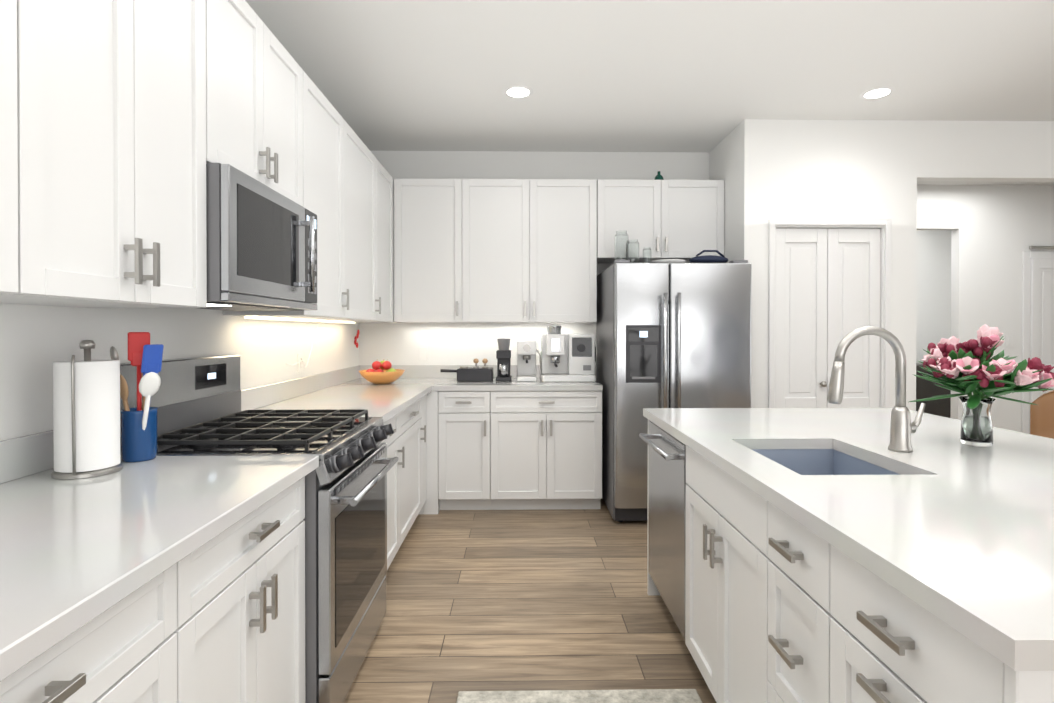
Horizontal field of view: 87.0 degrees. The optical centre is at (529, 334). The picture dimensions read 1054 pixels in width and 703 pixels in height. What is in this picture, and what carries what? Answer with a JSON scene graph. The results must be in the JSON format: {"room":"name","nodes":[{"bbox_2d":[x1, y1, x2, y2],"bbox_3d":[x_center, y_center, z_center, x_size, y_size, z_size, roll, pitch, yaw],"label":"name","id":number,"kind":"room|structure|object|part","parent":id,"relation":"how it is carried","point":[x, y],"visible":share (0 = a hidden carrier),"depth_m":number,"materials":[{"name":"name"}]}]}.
{"room":"kitchen","nodes":[
{"label":"kitchen","id":0,"kind":"room"},
{"bbox_2d":[0,303,358,440],"bbox_3d":[-1.383,-0.096,0.753,0.100,2.780,7.820,0,0,-1],"label":"wall","id":1,"kind":"structure","parent":0,"point":[36,341],"depth_m":1.93,"materials":[{"name":"white paint"}]},
{"bbox_2d":[0,0,17,293],"bbox_3d":[-1.134,-0.621,0.733,0.393,1.090,0.658,0,0,-1],"label":"upper cabinet","id":2,"kind":"object","parent":1,"relation":"attached to","point":[8,167],"visible":1,"depth_m":1.04,"materials":[{"name":"white wood"}]},
{"bbox_2d":[0,0,206,307],"bbox_3d":[-1.144,-0.625,1.383,0.393,1.090,0.638,0,0,-1],"label":"upper cabinet","id":3,"kind":"object","parent":1,"relation":"attached to","point":[111,107],"visible":1,"depth_m":1.33,"materials":[{"name":"white wood"}]},
{"bbox_2d":[206,0,302,205],"bbox_3d":[-1.156,-0.855,2.082,0.393,0.638,0.756,0,0,-1],"label":"upper cabinet","id":4,"kind":"object","parent":1,"relation":"attached to","point":[254,99],"visible":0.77,"depth_m":2.01,"materials":[{"name":"white wood"}]},
{"bbox_2d":[197,163,316,310],"bbox_3d":[-1.115,-0.316,2.086,0.472,0.432,0.754,0,0,-1],"label":"microwave","id":5,"kind":"object","parent":4,"relation":"attached to","point":[261,241],"visible":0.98,"depth_m":1.89,"materials":[{"name":"grey metal"}]},
{"bbox_2d":[223,71,348,317],"bbox_3d":[-1.167,-0.633,2.749,0.393,1.090,0.566,0,0,-1],"label":"upper cabinet","id":6,"kind":"object","parent":1,"relation":"attached to","point":[323,160],"visible":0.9,"depth_m":2.77,"materials":[{"name":"white wood"}]},
{"bbox_2d":[298,353,302,372],"bbox_3d":[-1.371,0.168,3.336,0.009,0.114,0.072,0,0,-1],"label":"electrical outlet","id":7,"kind":"object","parent":1,"relation":"attached to","point":[300,358],"visible":0.69,"depth_m":3.32,"materials":[{"name":"white plastic"}]},
{"bbox_2d":[291,120,380,320],"bbox_3d":[-1.177,-0.637,3.378,0.393,1.090,0.688,0,0,-1],"label":"upper cabinet","id":8,"kind":"object","parent":1,"relation":"attached to","point":[360,271],"visible":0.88,"depth_m":3.37,"materials":[{"name":"white wood"}]},
{"bbox_2d":[245,316,354,322],"bbox_3d":[-1.301,-0.085,3.345,0.030,0.010,1.600,0,0,-1],"label":"under-cabinet light","id":9,"kind":"object","parent":8,"relation":"attached to","point":[267,318],"visible":1,"depth_m":3.03,"materials":[{"name":"beige plastic"}]},
{"bbox_2d":[286,322,319,367],"bbox_3d":[-1.350,0.055,3.321,0.035,0.291,0.513,0,0,-1],"label":"cord","id":10,"kind":"object","parent":8,"relation":"hanging from","point":[302,363],"visible":0.98,"depth_m":3.34,"materials":[{"name":"white plastic"}]},
{"bbox_2d":[345,159,392,321],"bbox_3d":[-1.205,-0.641,3.966,0.357,1.090,0.485,0,0,-1],"label":"upper cabinet","id":11,"kind":"object","parent":1,"relation":"attached to","point":[384,218],"visible":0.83,"depth_m":3.99,"materials":[{"name":"white wood"}]},
{"bbox_2d":[343,498,715,702],"bbox_3d":[2.316,1.330,2.963,7.570,0.100,12.100,0,0,-1],"label":"floor","id":12,"kind":"structure","parent":0,"point":[518,600],"depth_m":2.55,"materials":[{"name":"brown wood"}]},
{"bbox_2d":[0,563,176,702],"bbox_3d":[-0.985,0.856,0.745,0.691,0.876,0.658,0,0,-1],"label":"base cabinet","id":13,"kind":"object","parent":12,"relation":"on","point":[124,650],"visible":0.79,"depth_m":0.92,"materials":[{"name":"white wood"}]},
{"bbox_2d":[0,430,318,681],"bbox_3d":[-0.982,0.345,0.723,0.698,0.143,1.980,0,0,-1],"label":"countertop","id":14,"kind":"structure","parent":13,"relation":"on","point":[76,554],"depth_m":1.11,"materials":[{"name":"white stone"}]},
{"bbox_2d":[51,340,122,478],"bbox_3d":[-1.198,0.193,1.506,0.152,0.359,0.156,0,0,-1],"label":"paper towel holder","id":15,"kind":"object","parent":14,"relation":"on","point":[86,415],"visible":1,"depth_m":1.45,"materials":[{"name":"white paper"}]},
{"bbox_2d":[110,332,163,461],"bbox_3d":[-1.149,0.182,1.642,0.149,0.380,0.126,0,0,-1],"label":"utensil crock","id":16,"kind":"object","parent":14,"relation":"on","point":[139,424],"visible":0.94,"depth_m":1.62,"materials":[{"name":"blue ceramic"}]},
{"bbox_2d":[173,477,305,702],"bbox_3d":[-0.995,0.852,1.395,0.691,0.876,0.638,0,0,-1],"label":"base cabinet","id":17,"kind":"object","parent":12,"relation":"on","point":[240,631],"visible":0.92,"depth_m":1.36,"materials":[{"name":"white wood"}]},
{"bbox_2d":[120,355,398,702],"bbox_3d":[-0.954,0.688,2.095,0.787,1.195,0.754,0,0,-1],"label":"range","id":18,"kind":"object","parent":12,"relation":"on","point":[196,401],"visible":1,"depth_m":1.94,"materials":[{"name":"grey metal"}]},
{"bbox_2d":[381,414,404,569],"bbox_3d":[-1.018,0.844,2.760,0.691,0.876,0.566,0,0,-1],"label":"base cabinet","id":19,"kind":"object","parent":12,"relation":"on","point":[392,442],"visible":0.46,"depth_m":2.94,"materials":[{"name":"white wood"}]},
{"bbox_2d":[398,399,425,547],"bbox_3d":[-1.028,0.840,3.389,0.691,0.876,0.688,0,0,-1],"label":"base cabinet","id":20,"kind":"object","parent":12,"relation":"on","point":[409,437],"visible":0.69,"depth_m":3.39,"materials":[{"name":"white wood"}]},
{"bbox_2d":[241,365,440,423],"bbox_3d":[-1.017,0.327,3.522,0.720,0.143,2.096,0,0,-1],"label":"countertop","id":21,"kind":"structure","parent":20,"relation":"on","point":[349,388],"depth_m":3.27,"materials":[{"name":"white stone"}]},
{"bbox_2d":[359,359,404,383],"bbox_3d":[-1.078,0.267,4.071,0.330,0.177,0.330,0,0,-1],"label":"fruit bowl","id":22,"kind":"object","parent":21,"relation":"on","point":[383,372],"visible":1,"depth_m":3.99,"materials":[{"name":"brown wood"}]},
{"bbox_2d":[421,395,425,507],"bbox_3d":[-1.053,0.837,3.834,0.655,0.876,0.198,0,0,-1],"label":"base cabinet","id":23,"kind":"object","parent":12,"relation":"on","point":[423,453],"visible":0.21,"depth_m":3.82,"materials":[{"name":"white wood"}]},
{"bbox_2d":[424,391,490,513],"bbox_3d":[-0.517,0.834,4.245,0.470,0.876,0.674,0,0,-1],"label":"base cabinet","id":24,"kind":"object","parent":12,"relation":"on","point":[463,450],"depth_m":3.95,"materials":[{"name":"white wood"}]},
{"bbox_3d":[-0.703,0.834,4.260,0.100,0.876,0.638,0,0,-1],"label":"base cabinet filler","id":25,"kind":"part","parent":24,"relation":"part of","materials":[{"name":"white wood"}]},
{"bbox_2d":[490,391,601,509],"bbox_3d":[0.118,0.834,4.255,0.798,0.876,0.674,0,0,-1],"label":"base cabinet","id":26,"kind":"object","parent":12,"relation":"on","point":[545,449],"visible":1,"depth_m":3.96,"materials":[{"name":"white wood"}]},
{"bbox_2d":[437,365,602,390],"bbox_3d":[-0.076,0.322,4.262,1.186,0.143,0.648,0,0,-1],"label":"countertop","id":27,"kind":"structure","parent":26,"relation":"on","point":[446,381],"depth_m":4.00,"materials":[{"name":"white stone"}]},
{"bbox_2d":[440,358,492,381],"bbox_3d":[-0.483,0.269,4.321,0.402,0.172,0.200,0,0,-1],"label":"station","id":28,"kind":"object","parent":27,"relation":"on","point":[475,373],"visible":1,"depth_m":4.22,"materials":[{"name":"grey plastic"}]},
{"bbox_2d":[496,338,511,380],"bbox_3d":[-0.197,0.189,4.335,0.120,0.330,0.180,0,0,-1],"label":"coffee grinder","id":29,"kind":"object","parent":27,"relation":"on","point":[503,354],"visible":1,"depth_m":4.27,"materials":[{"name":"grey plastic"}]},
{"bbox_2d":[517,340,540,380],"bbox_3d":[0.001,0.200,4.308,0.185,0.310,0.280,0,0,-1],"label":"espresso machine","id":30,"kind":"object","parent":27,"relation":"on","point":[526,359],"visible":1,"depth_m":4.26,"materials":[{"name":"white metal"}]},
{"bbox_2d":[541,325,595,381],"bbox_3d":[0.312,0.140,4.303,0.427,0.430,0.380,0,0,-1],"label":"coffee machine","id":31,"kind":"object","parent":27,"relation":"on","point":[568,357],"visible":1,"depth_m":4.21,"materials":[{"name":"white"}]},
{"bbox_2d":[457,689,701,702],"bbox_3d":[0.184,1.284,1.388,0.855,0.012,1.220,0,0,-1],"label":"rug","id":32,"kind":"object","parent":12,"relation":"on","point":[629,696],"visible":0.91,"depth_m":1.96,"materials":[{"name":"beige fabric"}]},
{"bbox_2d":[647,420,659,594],"bbox_3d":[1.070,0.844,2.750,0.968,0.876,0.020,0,0,-1],"label":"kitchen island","id":33,"kind":"object","parent":12,"relation":"on","point":[652,589],"visible":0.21,"depth_m":2.73,"materials":[{"name":"white"}]},
{"bbox_2d":[639,420,686,638],"bbox_3d":[0.871,0.846,2.431,0.681,0.876,0.600,0,0,-1],"label":"dishwasher","id":34,"kind":"object","parent":12,"relation":"on","point":[667,521],"visible":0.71,"depth_m":2.35,"materials":[{"name":"grey metal"}]},
{"bbox_2d":[596,260,751,521],"bbox_3d":[1.015,0.385,4.090,0.910,1.777,0.972,0,0,-1],"label":"fridge","id":35,"kind":"object","parent":12,"relation":"on","point":[673,335],"visible":0.73,"depth_m":3.67,"materials":[{"name":"grey metal"}]},
{"bbox_2d":[651,259,686,263],"bbox_3d":[1.013,-0.520,4.040,0.260,0.030,0.260,0,0,-1],"label":"plate","id":36,"kind":"object","parent":35,"relation":"on","point":[669,261],"visible":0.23,"depth_m":3.94,"materials":[{"name":"white ceramic"}]},
{"bbox_2d":[689,250,727,262],"bbox_3d":[1.303,-0.557,4.035,0.290,0.103,0.175,0,0,-1],"label":"bag","id":37,"kind":"object","parent":35,"relation":"on","point":[721,258],"visible":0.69,"depth_m":3.98,"materials":[{"name":"blue fabric"}]},
{"bbox_2d":[685,446,769,702],"bbox_3d":[0.904,0.850,1.777,0.676,0.876,0.700,0,0,-1],"label":"base cabinet","id":38,"kind":"object","parent":12,"relation":"on","point":[726,620],"visible":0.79,"depth_m":1.72,"materials":[{"name":"white wood"}]},
{"bbox_2d":[768,502,833,702],"bbox_3d":[0.912,0.853,1.284,0.676,0.876,0.282,0,0,-1],"label":"drawers","id":39,"kind":"object","parent":12,"relation":"on","point":[799,615],"visible":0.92,"depth_m":1.27,"materials":[{"name":"white wood"}]},
{"bbox_2d":[830,545,1004,702],"bbox_3d":[0.918,0.855,0.936,0.676,0.876,0.410,0,0,-1],"label":"base cabinet","id":40,"kind":"object","parent":12,"relation":"on","point":[889,643],"visible":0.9,"depth_m":0.93,"materials":[{"name":"white wood"}]},
{"bbox_2d":[916,363,950,417],"bbox_3d":[4.984,0.814,7.051,0.900,0.880,0.407,0,0,-1],"label":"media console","id":41,"kind":"object","parent":12,"relation":"on","point":[925,388],"visible":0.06,"depth_m":6.85,"materials":[{"name":"grey"}]},
{"bbox_2d":[1004,665,1053,702],"bbox_3d":[1.101,0.856,0.722,0.972,0.876,0.020,0,0,-1],"label":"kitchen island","id":42,"kind":"object","parent":12,"relation":"on","point":[1029,686],"visible":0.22,"depth_m":0.70,"materials":[{"name":"white wood"}]},
{"bbox_2d":[1030,390,1053,438],"bbox_3d":[3.359,0.784,3.624,0.615,0.986,0.602,0,0,-1],"label":"chair","id":43,"kind":"object","parent":12,"relation":"on","point":[1042,417],"visible":0.21,"depth_m":3.40,"materials":[{"name":"brown"}]},
{"bbox_3d":[1.408,0.850,1.741,0.326,0.876,2.004,0,0,-1],"label":"kitchen island","id":44,"kind":"object","parent":12,"relation":"on","visible":0},
{"bbox_2d":[643,408,1053,670],"bbox_3d":[1.228,0.391,1.739,1.286,0.038,2.080,0,0,-1],"label":"island countertop","id":45,"kind":"structure","parent":44,"relation":"on","point":[948,527],"depth_m":1.24,"materials":[{"name":"white stone"}]},
{"bbox_2d":[751,449,900,474],"bbox_3d":[0.906,0.517,1.735,0.386,0.212,0.516,0,0,-1],"label":"sink","id":46,"kind":"object","parent":45,"relation":"attached to","point":[817,462],"depth_m":1.99,"materials":[{"name":"silver metal"}]},
{"bbox_2d":[827,326,925,451],"bbox_3d":[1.118,0.171,1.786,0.316,0.399,0.068,0,0,-1],"label":"faucet","id":47,"kind":"object","parent":45,"relation":"on","point":[902,427],"visible":1,"depth_m":1.77,"materials":[{"name":"silver metal"}]},
{"bbox_2d":[909,324,1053,446],"bbox_3d":[1.516,0.167,1.865,0.369,0.406,0.358,0,0,-1],"label":"flower vase","id":48,"kind":"object","parent":45,"relation":"on","point":[968,367],"visible":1,"depth_m":1.83,"materials":[{"name":"clear glass"}]},
{"bbox_2d":[359,151,708,375],"bbox_3d":[0.708,-0.120,4.648,4.210,2.780,0.100,0,0,-1],"label":"wall","id":49,"kind":"structure","parent":0,"point":[443,343],"depth_m":4.58,"materials":[{"name":"white paint"}]},
{"bbox_2d":[356,178,403,322],"bbox_3d":[-1.181,-0.644,4.388,0.419,1.090,0.348,0,0,-1],"label":"upper cabinet","id":50,"kind":"object","parent":49,"relation":"attached to","point":[398,184],"depth_m":4.22,"materials":[{"name":"white wood"}]},
{"bbox_2d":[354,330,358,347],"bbox_3d":[-1.362,0.005,4.395,0.042,0.200,0.041,0,0,-1],"label":"chili","id":51,"kind":"object","parent":50,"relation":"hanging from","point":[355,340],"visible":0.98,"depth_m":4.39,"materials":[{"name":"red food"}]},
{"bbox_2d":[404,179,471,322],"bbox_3d":[-0.742,-0.644,4.395,0.571,1.090,0.348,0,0,-1],"label":"upper cabinet","id":52,"kind":"object","parent":49,"relation":"attached to","point":[437,212],"depth_m":4.23,"materials":[{"name":"white wood"}]},
{"bbox_2d":[472,179,596,322],"bbox_3d":[-0.027,-0.644,4.407,1.084,1.090,0.348,0,0,-1],"label":"upper cabinet","id":53,"kind":"object","parent":49,"relation":"attached to","point":[494,250],"depth_m":4.24,"materials":[{"name":"white wood"}]},
{"bbox_2d":[597,179,723,262],"bbox_3d":[1.006,-0.889,4.404,0.975,0.600,0.384,0,0,-1],"label":"upper cabinet","id":54,"kind":"object","parent":49,"relation":"attached to","point":[673,219],"visible":0.9,"depth_m":4.26,"materials":[{"name":"white wood"}]},
{"bbox_2d":[654,171,663,179],"bbox_3d":[1.027,-1.241,4.396,0.080,0.100,0.078,0,0,-1],"label":"bottle","id":55,"kind":"object","parent":54,"relation":"on","point":[658,177],"visible":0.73,"depth_m":4.37,"materials":[{"name":"teal glass"}]},
{"bbox_2d":[245,0,1053,185],"bbox_3d":[2.316,-1.550,2.945,7.570,0.100,12.100,0,0,-1],"label":"ceiling","id":56,"kind":"structure","parent":0,"point":[603,75],"depth_m":3.10,"materials":[{"name":"white paint"}]},
{"bbox_2d":[503,85,532,97],"bbox_3d":[-0.067,-1.500,3.436,0.190,0.005,0.190,0,0,-1],"label":"recessed light","id":57,"kind":"object","parent":56,"relation":"in","point":[517,91],"visible":1,"depth_m":3.42,"materials":[{"name":"white plastic"}]},
{"bbox_2d":[860,86,894,98],"bbox_3d":[2.163,-1.500,3.453,0.190,0.005,0.190,0,0,-1],"label":"recessed light","id":58,"kind":"object","parent":56,"relation":"in","point":[878,92],"visible":1,"depth_m":3.44,"materials":[{"name":"white plastic"}]},
{"bbox_2d":[709,125,738,262],"bbox_3d":[1.539,-0.118,4.301,0.080,2.780,0.620,0,0,-1],"label":"wall","id":59,"kind":"structure","parent":0,"point":[724,159],"depth_m":4.16,"materials":[{"name":"white paint"}]},
{"bbox_2d":[739,119,916,410],"bbox_3d":[2.115,-0.116,3.951,1.220,2.780,0.100,0,0,-1],"label":"wall","id":60,"kind":"structure","parent":0,"point":[833,169],"depth_m":3.90,"materials":[{"name":"white paint"}]},
{"bbox_2d":[775,228,879,407],"bbox_3d":[2.105,0.256,3.914,0.750,2.013,0.088,0,0,-1],"label":"pantry door","id":61,"kind":"structure","parent":60,"relation":"in","point":[827,290],"depth_m":3.92,"materials":[{"name":"white wood"}]},
{"bbox_2d":[768,219,890,407],"bbox_3d":[2.105,0.234,3.945,0.860,2.080,0.116,0,0,-1],"label":"door frame","id":62,"kind":"structure","parent":60,"relation":"attached to","point":[885,357],"depth_m":3.89,"materials":[{"name":"white wood"}]},
{"bbox_2d":[916,230,950,362],"bbox_3d":[4.249,-0.138,7.386,3.360,2.780,0.100,0,0,-1],"label":"wall","id":63,"kind":"structure","parent":0,"point":[933,310],"depth_m":7.35,"materials":[{"name":"white paint"}]},
{"bbox_2d":[917,120,1053,181],"bbox_3d":[4.354,-1.306,3.980,3.260,0.400,0.100,0,0,-1],"label":"header beam","id":64,"kind":"structure","parent":0,"point":[987,151],"depth_m":3.91,"materials":[{"name":"white paint"}]},
{"bbox_2d":[917,185,1053,431],"bbox_3d":[4.327,-0.127,5.687,3.260,2.780,0.100,0,0,-1],"label":"wall","id":65,"kind":"structure","parent":0,"point":[997,231],"depth_m":5.64,"materials":[{"name":"white paint"}]},
{"bbox_2d":[1022,251,1053,433],"bbox_3d":[5.482,0.208,5.649,0.950,2.110,0.017,0,0,-1],"label":"door frame","id":66,"kind":"structure","parent":65,"relation":"attached to","point":[1027,256],"depth_m":5.63,"materials":[{"name":"white wood"}]},
{"bbox_2d":[1029,258,1053,433],"bbox_3d":[5.483,0.240,5.605,0.804,2.027,0.100,0,0,-1],"label":"door","id":67,"kind":"structure","parent":65,"relation":"in","point":[1042,309],"depth_m":5.62,"materials":[{"name":"white wood"}]},
{"bbox_2d":[1029,246,1053,248],"bbox_3d":[5.498,-0.882,5.628,0.880,0.030,0.043,0,0,-1],"label":"rail","id":68,"kind":"object","parent":65,"relation":"attached to","point":[1041,247],"visible":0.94,"depth_m":5.60,"materials":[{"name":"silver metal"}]}
]}

